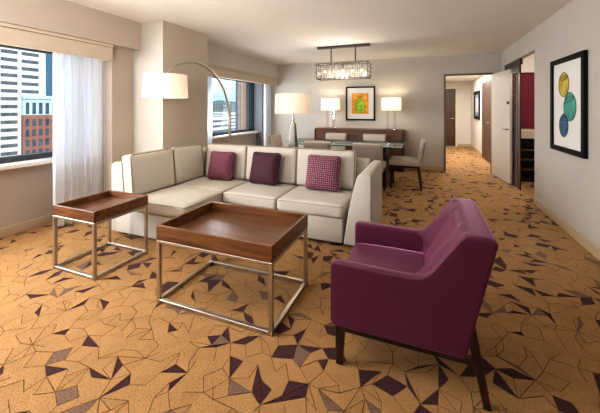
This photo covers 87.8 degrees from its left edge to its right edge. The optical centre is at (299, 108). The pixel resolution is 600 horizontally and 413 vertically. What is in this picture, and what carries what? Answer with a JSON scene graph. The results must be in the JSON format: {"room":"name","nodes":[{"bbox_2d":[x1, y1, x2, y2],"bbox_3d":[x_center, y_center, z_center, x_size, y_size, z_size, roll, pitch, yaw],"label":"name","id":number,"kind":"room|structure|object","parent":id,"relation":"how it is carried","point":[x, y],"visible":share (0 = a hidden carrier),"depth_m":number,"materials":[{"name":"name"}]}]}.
{"room":"hotel room","nodes":[
{"label":"hotel room","id":0,"kind":"room"},
{"bbox_2d":[0,47,132,227],"bbox_3d":[-4.008,0.115,0.840,0.730,2.520,7.600,0,0,22],"label":"wall","id":1,"kind":"structure","parent":0,"point":[26,193],"depth_m":3.96,"materials":[{"name":"beige paint"}]},
{"bbox_2d":[0,44,52,170],"bbox_3d":[-3.789,-0.036,1.823,0.390,1.338,4.990,0,0,22],"label":"window","id":2,"kind":"structure","parent":1,"relation":"in","point":[33,159],"depth_m":3.48,"materials":[{"name":"grey metal"}]},
{"bbox_2d":[0,214,52,237],"bbox_3d":[-4.138,1.305,0.724,0.015,0.100,7.290,0,0,22],"label":"baseboard","id":3,"kind":"structure","parent":1,"relation":"attached to","point":[20,227],"depth_m":3.46,"materials":[{"name":"beige wood"}]},
{"bbox_2d":[0,0,140,50],"bbox_3d":[-3.808,-0.964,0.760,0.600,0.363,7.600,0,0,22],"label":"soffit","id":4,"kind":"structure","parent":1,"relation":"attached to","point":[64,17],"depth_m":3.36,"materials":[{"name":"beige paint"}]},
{"bbox_2d":[0,22,112,60],"bbox_3d":[-3.711,-0.685,0.539,0.225,0.190,7.160,0,0,22],"label":"window valance","id":5,"kind":"object","parent":4,"relation":"attached to","point":[10,34],"visible":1,"depth_m":3.21,"materials":[{"name":"beige fabric"}]},
{"bbox_2d":[53,52,104,225],"bbox_3d":[-2.630,0.290,3.779,0.092,2.090,0.660,0,0,22],"label":"sheer curtain","id":6,"kind":"object","parent":4,"relation":"hanging from","point":[77,80],"visible":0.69,"depth_m":3.69,"materials":[{"name":"white fabric"}]},
{"bbox_2d":[133,20,207,152],"bbox_3d":[-2.195,0.115,4.692,1.255,2.520,0.900,0,0,22],"label":"wall column","id":7,"kind":"structure","parent":0,"point":[158,123],"depth_m":4.21,"materials":[{"name":"beige paint"}]},
{"bbox_2d":[212,133,255,145],"bbox_3d":[-1.854,0.115,6.870,0.280,2.520,3.400,0,0,22],"label":"wall","id":8,"kind":"structure","parent":0,"point":[249,139],"depth_m":7.54,"materials":[{"name":"beige paint"}]},
{"bbox_2d":[212,76,259,139],"bbox_3d":[-1.697,-0.036,7.088,0.390,1.338,2.520,0,0,22],"label":"window","id":9,"kind":"structure","parent":8,"relation":"in","point":[249,129],"depth_m":8.04,"materials":[{"name":"grey metal"}]},
{"bbox_2d":[208,43,278,78],"bbox_3d":[-1.445,-0.964,6.708,0.600,0.363,3.400,0,0,22],"label":"trim","id":10,"kind":"structure","parent":8,"relation":"attached to","point":[217,56],"depth_m":6.44,"materials":[{"name":"beige paint"}]},
{"bbox_2d":[208,76,211,143],"bbox_3d":[-1.851,0.290,5.740,0.092,2.090,0.780,0,0,22],"label":"sheer curtain","id":11,"kind":"object","parent":10,"relation":"hanging from","point":[209,77],"visible":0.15,"depth_m":5.99,"materials":[{"name":"white fabric"}]},
{"bbox_2d":[208,64,278,85],"bbox_3d":[-1.277,-0.685,6.663,0.225,0.190,3.340,0,0,22],"label":"window valance","id":12,"kind":"object","parent":10,"relation":"attached to","point":[221,72],"visible":0.62,"depth_m":6.53,"materials":[{"name":"beige fabric"}]},
{"bbox_2d":[264,84,270,145],"bbox_3d":[-0.840,0.290,8.067,0.092,2.090,0.357,0,0,22],"label":"sheer curtain","id":13,"kind":"object","parent":10,"relation":"hanging from","point":[267,88],"visible":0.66,"depth_m":8.03,"materials":[{"name":"white fabric"}]},
{"bbox_2d":[0,146,599,412],"bbox_3d":[0.706,1.357,4.078,6.900,0.004,17.300,0,0,22],"label":"floor","id":14,"kind":"structure","parent":0,"point":[70,343],"depth_m":1.90,"materials":[{"name":"carpet"}]},
{"bbox_2d":[52,190,147,280],"bbox_3d":[-1.762,1.085,2.788,0.515,0.540,0.520,0,0,22],"label":"side table","id":15,"kind":"object","parent":14,"relation":"on","point":[94,209],"visible":1,"depth_m":2.69,"materials":[{"name":"brown wood"}]},
{"bbox_2d":[52,190,147,222],"bbox_3d":[-1.762,0.859,2.788,0.515,0.088,0.520,0,0,22],"label":"tray","id":16,"kind":"object","parent":15,"relation":"on","point":[101,207],"depth_m":2.73,"materials":[{"name":"brown wood"}]},
{"bbox_2d":[142,61,231,143],"bbox_3d":[-1.304,0.372,4.125,0.486,1.965,1.716,0,0,22],"label":"arc floor lamp","id":17,"kind":"object","parent":14,"relation":"on","point":[154,85],"visible":0.77,"depth_m":3.38,"materials":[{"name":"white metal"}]},
{"bbox_2d":[156,201,307,336],"bbox_3d":[-0.473,1.085,2.297,0.905,0.540,0.610,0,0,22],"label":"coffee table","id":18,"kind":"object","parent":14,"relation":"on","point":[257,235],"visible":1,"depth_m":2.18,"materials":[{"name":"brown wood"}]},
{"bbox_2d":[156,201,307,262],"bbox_3d":[-0.473,0.867,2.297,0.905,0.103,0.610,0,0,22],"label":"tray","id":19,"kind":"object","parent":18,"relation":"on","point":[240,232],"depth_m":2.22,"materials":[{"name":"brown wood"}]},
{"bbox_2d":[112,143,381,245],"bbox_3d":[-0.521,0.919,3.543,2.674,0.872,1.500,0,0,22],"label":"sectional sofa","id":20,"kind":"object","parent":14,"relation":"on","point":[175,181],"visible":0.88,"depth_m":3.38,"materials":[{"name":"beige fabric"}]},
{"bbox_2d":[122,149,174,193],"bbox_3d":[-1.702,0.711,3.547,0.208,0.446,0.595,0,0,22],"label":"cushion","id":21,"kind":"object","parent":20,"relation":"on","point":[152,171],"depth_m":3.42,"materials":[{"name":"beige fabric"}]},
{"bbox_2d":[137,186,222,216],"bbox_3d":[-1.320,0.993,3.396,0.738,0.148,0.633,0,0,22],"label":"seat cushion","id":22,"kind":"object","parent":20,"relation":"on","point":[173,201],"depth_m":3.22,"materials":[{"name":"beige fabric"}]},
{"bbox_2d":[168,144,203,183],"bbox_3d":[-1.492,0.711,4.077,0.208,0.446,0.525,0,0,22],"label":"cushion","id":23,"kind":"object","parent":20,"relation":"on","point":[188,162],"depth_m":3.99,"materials":[{"name":"beige fabric"}]},
{"bbox_2d":[176,176,247,192],"bbox_3d":[-1.102,0.993,3.962,0.725,0.148,0.570,0,0,22],"label":"seat cushion","id":24,"kind":"object","parent":20,"relation":"on","point":[223,186],"depth_m":3.87,"materials":[{"name":"beige fabric"}]},
{"bbox_2d":[207,151,235,179],"bbox_3d":[-1.017,0.739,4.047,0.352,0.354,0.225,0,0,16],"label":"throw pillow","id":25,"kind":"object","parent":20,"relation":"on","point":[221,164],"visible":1,"depth_m":3.97,"materials":[{"name":"fabric"}]},
{"bbox_2d":[206,144,248,178],"bbox_3d":[-0.978,0.711,4.248,0.625,0.446,0.208,0,0,22],"label":"cushion","id":26,"kind":"object","parent":20,"relation":"on","point":[240,166],"depth_m":4.10,"materials":[{"name":"beige fabric"}]},
{"bbox_2d":[223,182,295,209],"bbox_3d":[-0.448,0.993,3.667,0.668,0.148,0.635,0,0,22],"label":"seat cushion","id":27,"kind":"object","parent":20,"relation":"on","point":[266,196],"depth_m":3.44,"materials":[{"name":"beige fabric"}]},
{"bbox_2d":[249,152,280,185],"bbox_3d":[-0.426,0.726,3.801,0.387,0.377,0.228,0,0,25],"label":"throw pillow","id":28,"kind":"object","parent":20,"relation":"on","point":[265,166],"visible":1,"depth_m":3.72,"materials":[{"name":"purple fabric"}]},
{"bbox_2d":[246,146,297,183],"bbox_3d":[-0.353,0.711,4.000,0.700,0.446,0.208,0,0,22],"label":"cushion","id":29,"kind":"object","parent":20,"relation":"on","point":[288,170],"depth_m":3.85,"materials":[{"name":"beige fabric"}]},
{"bbox_2d":[277,186,352,217],"bbox_3d":[0.195,0.993,3.412,0.707,0.148,0.635,0,0,22],"label":"seat cushion","id":30,"kind":"object","parent":20,"relation":"on","point":[315,203],"depth_m":3.19,"materials":[{"name":"beige fabric"}]},
{"bbox_2d":[305,154,340,191],"bbox_3d":[0.262,0.724,3.528,0.393,0.382,0.230,0,0,23],"label":"throw pillow","id":31,"kind":"object","parent":20,"relation":"on","point":[323,172],"visible":1,"depth_m":3.45,"materials":[{"name":"fabric"}]},
{"bbox_2d":[297,148,356,188],"bbox_3d":[0.312,0.711,3.736,0.710,0.446,0.208,0,0,22],"label":"cushion","id":32,"kind":"object","parent":20,"relation":"on","point":[348,169],"depth_m":3.62,"materials":[{"name":"beige fabric"}]},
{"bbox_2d":[268,134,282,146],"bbox_3d":[-0.261,0.942,6.151,0.588,0.826,0.450,0,0,22],"label":"dining chair","id":33,"kind":"object","parent":14,"relation":"on","point":[274,140],"visible":0.23,"depth_m":6.17,"materials":[{"name":"beige fabric"}]},
{"bbox_2d":[303,141,330,148],"bbox_3d":[0.366,0.942,5.252,0.450,0.826,0.588,0,0,22],"label":"dining chair","id":34,"kind":"object","parent":14,"relation":"on","point":[307,144],"visible":0.27,"depth_m":4.98,"materials":[{"name":"beige fabric"}]},
{"bbox_2d":[326,133,345,149],"bbox_3d":[0.683,0.942,6.512,0.450,0.826,0.588,0,0,22],"label":"dining chair","id":35,"kind":"object","parent":14,"relation":"on","point":[328,135],"visible":0.32,"depth_m":6.68,"materials":[{"name":"beige fabric"}]},
{"bbox_2d":[284,138,404,187],"bbox_3d":[0.823,0.980,5.699,2.043,0.750,0.903,0,0,22],"label":"dining table","id":36,"kind":"object","parent":14,"relation":"on","point":[386,145],"visible":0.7,"depth_m":5.55,"materials":[{"name":"clear glass"}]},
{"bbox_2d":[314,127,404,171],"bbox_3d":[1.343,0.910,7.171,1.990,0.890,0.420,0,0,22],"label":"sideboard","id":37,"kind":"object","parent":14,"relation":"on","point":[351,133],"visible":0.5,"depth_m":6.91,"materials":[{"name":"red wood"}]},
{"bbox_2d":[321,98,339,127],"bbox_3d":[0.730,0.113,7.415,0.410,0.705,0.240,0,0,22],"label":"table lamp","id":38,"kind":"object","parent":37,"relation":"on","point":[330,104],"visible":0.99,"depth_m":7.31,"materials":[{"name":"white fabric"}]},
{"bbox_2d":[381,97,400,129],"bbox_3d":[2.022,0.113,6.901,0.410,0.705,0.240,0,0,22],"label":"table lamp","id":39,"kind":"object","parent":37,"relation":"on","point":[391,104],"visible":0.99,"depth_m":6.79,"materials":[{"name":"white fabric"}]},
{"bbox_2d":[352,143,385,190],"bbox_3d":[1.109,0.942,4.957,0.450,0.826,0.588,0,0,22],"label":"dining chair","id":40,"kind":"object","parent":14,"relation":"on","point":[364,150],"visible":0.48,"depth_m":4.70,"materials":[{"name":"beige fabric"}]},
{"bbox_2d":[363,134,385,140],"bbox_3d":[1.446,0.942,6.209,0.450,0.826,0.588,0,0,22],"label":"dining chair","id":41,"kind":"object","parent":14,"relation":"on","point":[382,137],"visible":0.27,"depth_m":6.40,"materials":[{"name":"beige fabric"}]},
{"bbox_2d":[389,138,425,190],"bbox_3d":[1.865,0.942,5.414,0.588,0.826,0.450,0,0,22],"label":"dining chair","id":42,"kind":"object","parent":14,"relation":"on","point":[394,161],"visible":1,"depth_m":5.24,"materials":[{"name":"beige fabric"}]},
{"bbox_2d":[331,198,497,411],"bbox_3d":[0.638,0.965,1.812,0.762,0.779,0.674,0,0,22],"label":"armchair","id":43,"kind":"object","parent":14,"relation":"on","point":[423,290],"visible":1,"depth_m":1.52,"materials":[{"name":"purple fabric"}]},
{"bbox_2d":[347,243,423,273],"bbox_3d":[0.519,0.990,1.860,0.500,0.154,0.535,0,0,22],"label":"seat cushion","id":44,"kind":"object","parent":43,"relation":"on","point":[402,257],"depth_m":1.94,"materials":[{"name":"purple fabric"}]},
{"bbox_2d":[521,129,533,181],"bbox_3d":[4.539,0.877,5.831,0.970,0.955,0.510,0,0,22],"label":"base cabinet","id":45,"kind":"object","parent":14,"relation":"on","point":[527,135],"visible":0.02,"depth_m":6.03,"materials":[{"name":"brown wood"}]},
{"bbox_2d":[521,147,533,150],"bbox_3d":[4.546,0.764,5.832,0.856,0.022,0.438,0,0,22],"label":"shelf","id":46,"kind":"object","parent":45,"relation":"attached to","point":[522,148],"depth_m":5.87,"materials":[{"name":"brown wood"}]},
{"bbox_2d":[521,156,533,160],"bbox_3d":[4.546,0.944,5.832,0.856,0.022,0.438,0,0,22],"label":"shelf","id":47,"kind":"object","parent":45,"relation":"attached to","point":[531,158],"depth_m":5.82,"materials":[{"name":"brown wood"}]},
{"bbox_2d":[521,165,533,170],"bbox_3d":[4.546,1.124,5.832,0.856,0.022,0.438,0,0,22],"label":"shelf","id":48,"kind":"object","parent":45,"relation":"attached to","point":[523,167],"depth_m":5.89,"materials":[{"name":"brown wood"}]},
{"bbox_2d":[521,129,533,138],"bbox_3d":[4.539,0.476,5.831,0.970,0.152,0.510,0,0,22],"label":"countertop","id":49,"kind":"structure","parent":45,"relation":"on","point":[525,133],"depth_m":5.71,"materials":[{"name":"stone"}]},
{"bbox_3d":[-0.054,0.985,4.466,1.000,0.740,0.340,0,0,22],"label":"table","id":50,"kind":"object","parent":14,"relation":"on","visible":0},
{"bbox_2d":[275,93,311,147],"bbox_3d":[-0.098,0.203,4.505,0.536,0.825,0.536,0,0,22],"label":"table lamp","id":51,"kind":"object","parent":50,"relation":"on","point":[285,103],"visible":0.9,"depth_m":4.29,"materials":[{"name":"fabric"}]},
{"bbox_2d":[67,0,571,64],"bbox_3d":[-0.269,-1.220,1.624,7.100,0.150,12.220,0,0,22],"label":"ceiling","id":52,"kind":"structure","parent":0,"point":[280,32],"depth_m":4.11,"materials":[{"name":"paint"}]},
{"bbox_2d":[314,43,371,80],"bbox_3d":[0.784,-0.837,5.682,1.000,0.615,0.320,0,0,22],"label":"pendant chandelier","id":53,"kind":"object","parent":52,"relation":"hanging from","point":[341,68],"visible":1,"depth_m":5.63,"materials":[{"name":"brown metal"}]},
{"bbox_2d":[271,52,500,166],"bbox_3d":[1.965,0.115,7.247,7.100,2.520,0.120,0,0,22],"label":"wall","id":54,"kind":"structure","parent":0,"point":[419,81],"depth_m":7.08,"materials":[{"name":"beige paint"}]},
{"bbox_2d":[254,83,263,145],"bbox_3d":[-1.124,0.305,8.313,0.370,2.100,0.180,0,0,22],"label":"sheer curtain","id":55,"kind":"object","parent":54,"relation":"attached to","point":[258,88],"depth_m":8.20,"materials":[{"name":"white fabric"}]},
{"bbox_2d":[346,86,374,120],"bbox_3d":[1.425,-0.120,7.375,0.690,0.800,0.030,0,0,22],"label":"framed print","id":56,"kind":"object","parent":54,"relation":"attached to","point":[360,101],"visible":1,"depth_m":7.37},
{"bbox_2d":[405,165,443,170],"bbox_3d":[1.011,1.305,7.553,4.540,0.100,0.015,0,0,22],"label":"baseboard","id":57,"kind":"structure","parent":54,"relation":"attached to","point":[422,167],"depth_m":6.81,"materials":[{"name":"beige wood"}]},
{"bbox_2d":[444,73,492,173],"bbox_3d":[3.549,0.310,6.609,0.915,2.090,0.145,0,0,22],"label":"trim","id":58,"kind":"structure","parent":54,"relation":"attached to","point":[468,74],"depth_m":6.54,"materials":[{"name":"beige wood"}]},
{"bbox_2d":[446,82,470,143],"bbox_3d":[5.314,0.190,11.339,1.900,2.370,0.100,0,0,22],"label":"wall","id":59,"kind":"structure","parent":0,"point":[463,88],"depth_m":11.09,"materials":[{"name":"paint"}]},
{"bbox_2d":[446,89,454,145],"bbox_3d":[5.365,0.320,11.265,0.450,2.050,0.099,0,0,22],"label":"door","id":60,"kind":"structure","parent":59,"relation":"in","point":[450,93],"depth_m":11.25,"materials":[{"name":"brown wood"}]},
{"bbox_2d":[446,87,456,145],"bbox_3d":[5.377,0.295,11.276,0.555,2.120,0.070,0,0,22],"label":"trim","id":61,"kind":"structure","parent":59,"relation":"attached to","point":[455,88],"depth_m":11.19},
{"bbox_2d":[457,144,469,146],"bbox_3d":[5.817,1.305,11.077,0.430,0.100,0.015,0,0,22],"label":"baseboard","id":62,"kind":"structure","parent":59,"relation":"attached to","point":[459,145],"depth_m":11.08,"materials":[{"name":"beige wood"}]},
{"bbox_2d":[446,75,480,81],"bbox_3d":[4.570,-1.020,9.063,2.200,0.150,5.180,0,0,22],"label":"ceiling","id":63,"kind":"structure","parent":0,"point":[469,78],"depth_m":9.83,"materials":[{"name":"paint"}]},
{"bbox_2d":[471,54,533,151],"bbox_3d":[5.202,0.115,7.429,1.120,2.520,7.250,0,0,22],"label":"wall","id":64,"kind":"structure","parent":0,"point":[476,124],"depth_m":9.26,"materials":[{"name":"paint"}]},
{"bbox_2d":[470,144,481,155],"bbox_3d":[5.552,1.305,9.848,0.015,0.100,2.465,0,0,22],"label":"baseboard","id":65,"kind":"structure","parent":64,"relation":"attached to","point":[471,146],"depth_m":9.69,"materials":[{"name":"beige wood"}]},
{"bbox_2d":[474,90,479,119],"bbox_3d":[5.449,-0.105,9.617,0.030,0.860,1.020,0,0,22],"label":"hallway picture","id":66,"kind":"object","parent":64,"relation":"attached to","point":[476,93],"visible":1,"depth_m":9.51},
{"bbox_2d":[475,98,477,111],"bbox_3d":[5.450,-0.105,9.617,0.003,0.440,0.520,0,0,22],"label":"print","id":67,"kind":"object","parent":66,"relation":"attached to","point":[476,99],"depth_m":9.67},
{"bbox_2d":[482,80,489,162],"bbox_3d":[4.822,0.320,8.113,0.087,2.050,1.240,0,0,22],"label":"door","id":68,"kind":"structure","parent":64,"relation":"in","point":[485,85],"depth_m":8.03,"materials":[{"name":"brown wood"}]},
{"bbox_2d":[512,72,533,128],"bbox_3d":[4.654,0.325,6.092,1.050,2.060,0.040,0,0,22],"label":"wall","id":69,"kind":"structure","parent":0,"point":[527,79],"depth_m":6.14,"materials":[{"name":"red paint"}]},
{"bbox_2d":[501,0,599,248],"bbox_3d":[1.934,0.115,0.792,0.090,2.520,11.900,0,0,22],"label":"wall","id":70,"kind":"structure","parent":0,"point":[566,184],"depth_m":3.42,"materials":[{"name":"beige paint"}]},
{"bbox_2d":[492,69,513,183],"bbox_3d":[3.853,0.320,5.973,0.160,2.050,0.840,0,0,12],"label":"door","id":71,"kind":"structure","parent":70,"relation":"in","point":[502,102],"depth_m":5.87,"materials":[{"name":"white paint"}]},
{"bbox_2d":[505,58,522,189],"bbox_3d":[3.859,0.260,5.628,0.065,2.190,1.030,0,0,22],"label":"trim","id":72,"kind":"structure","parent":70,"relation":"attached to","point":[518,62],"depth_m":5.19,"materials":[{"name":"brown wood"}]},
{"bbox_2d":[511,66,517,185],"bbox_3d":[3.857,0.300,5.644,0.040,2.070,0.660,0,0,22],"label":"door","id":73,"kind":"structure","parent":70,"relation":"in","point":[514,124],"depth_m":5.51,"materials":[{"name":"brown wood"}]},
{"bbox_2d":[533,197,599,260],"bbox_3d":[1.508,1.305,-0.139,0.015,0.100,9.855,0,0,22],"label":"baseboard","id":74,"kind":"structure","parent":70,"relation":"attached to","point":[595,251],"depth_m":3.31,"materials":[{"name":"beige wood"}]},
{"bbox_2d":[550,50,587,158],"bbox_3d":[2.894,-0.040,3.385,0.035,1.045,0.850,0,0,22],"label":"framed picture","id":75,"kind":"object","parent":70,"relation":"attached to","point":[568,74],"visible":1,"depth_m":3.31,"materials":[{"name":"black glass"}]},
{"bbox_2d":[559,113,567,136],"bbox_3d":[2.928,0.185,3.463,0.011,0.266,0.238,0,0,22],"label":"oval","id":76,"kind":"object","parent":75,"relation":"on","point":[563,117],"depth_m":3.47,"materials":[{"name":"blue paint"}]},
{"bbox_2d":[558,72,568,96],"bbox_3d":[2.928,-0.265,3.463,0.011,0.277,0.277,0,0,22],"label":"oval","id":77,"kind":"object","parent":75,"relation":"on","point":[563,77],"depth_m":3.47,"materials":[{"name":"yellow paint"}]},
{"bbox_2d":[563,92,575,120],"bbox_3d":[2.871,-0.020,3.319,0.011,0.316,0.307,0,0,22],"label":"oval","id":78,"kind":"object","parent":75,"relation":"on","point":[569,98],"depth_m":3.33,"materials":[{"name":"teal paint"}]},
{"label":"outside","id":79,"kind":"structure","parent":0,"visible":0},
{"bbox_2d":[20,95,52,154],"bbox_3d":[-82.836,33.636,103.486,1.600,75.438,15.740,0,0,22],"label":"brick tower","id":80,"kind":"structure","parent":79,"point":[36,111],"depth_m":99.64,"materials":[{"name":"red brick"}]},
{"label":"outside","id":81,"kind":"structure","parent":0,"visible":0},
{"bbox_2d":[46,54,52,95],"bbox_3d":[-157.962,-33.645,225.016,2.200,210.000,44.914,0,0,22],"label":"glass tower","id":82,"kind":"structure","parent":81,"point":[49,57],"depth_m":205.14,"materials":[{"name":"blue glass"}]},
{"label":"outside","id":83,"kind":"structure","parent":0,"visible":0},
{"bbox_3d":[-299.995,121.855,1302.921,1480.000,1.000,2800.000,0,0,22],"label":"ground","id":84,"kind":"structure","parent":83,"visible":0},
{"bbox_2d":[212,116,227,132],"bbox_3d":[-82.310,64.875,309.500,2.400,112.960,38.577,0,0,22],"label":"office block","id":85,"kind":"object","parent":84,"relation":"on","point":[219,124],"visible":0.1,"depth_m":311.96,"materials":[{"name":"white concrete"}]},
{"bbox_2d":[213,112,227,116],"bbox_3d":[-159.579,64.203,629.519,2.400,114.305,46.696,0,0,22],"label":"office block","id":86,"kind":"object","parent":84,"relation":"on","point":[215,114],"visible":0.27,"depth_m":626.35,"materials":[{"name":"white concrete"}]},
{"bbox_2d":[212,100,235,116],"bbox_3d":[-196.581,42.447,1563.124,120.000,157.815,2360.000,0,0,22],"label":"hills","id":87,"kind":"structure","parent":84,"relation":"on","point":[219,105],"depth_m":1237.45,"materials":[{"name":"green plant"}]},
{"bbox_2d":[227,112,235,130],"bbox_3d":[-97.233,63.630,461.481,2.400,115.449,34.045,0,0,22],"label":"office block","id":88,"kind":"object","parent":84,"relation":"on","point":[233,115],"visible":0.18,"depth_m":458.24,"materials":[{"name":"white concrete"}]},
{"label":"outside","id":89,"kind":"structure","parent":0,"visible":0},
{"bbox_2d":[0,47,44,156],"bbox_3d":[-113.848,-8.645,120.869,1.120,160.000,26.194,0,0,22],"label":"office tower","id":90,"kind":"structure","parent":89,"point":[22,72],"depth_m":123.18,"materials":[{"name":"concrete"}]},
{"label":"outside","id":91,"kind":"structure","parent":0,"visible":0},
{"bbox_2d":[236,81,245,129],"bbox_3d":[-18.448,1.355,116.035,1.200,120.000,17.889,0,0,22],"label":"striped tower","id":92,"kind":"structure","parent":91,"point":[240,86],"depth_m":109.59,"materials":[{"name":"beige concrete"}]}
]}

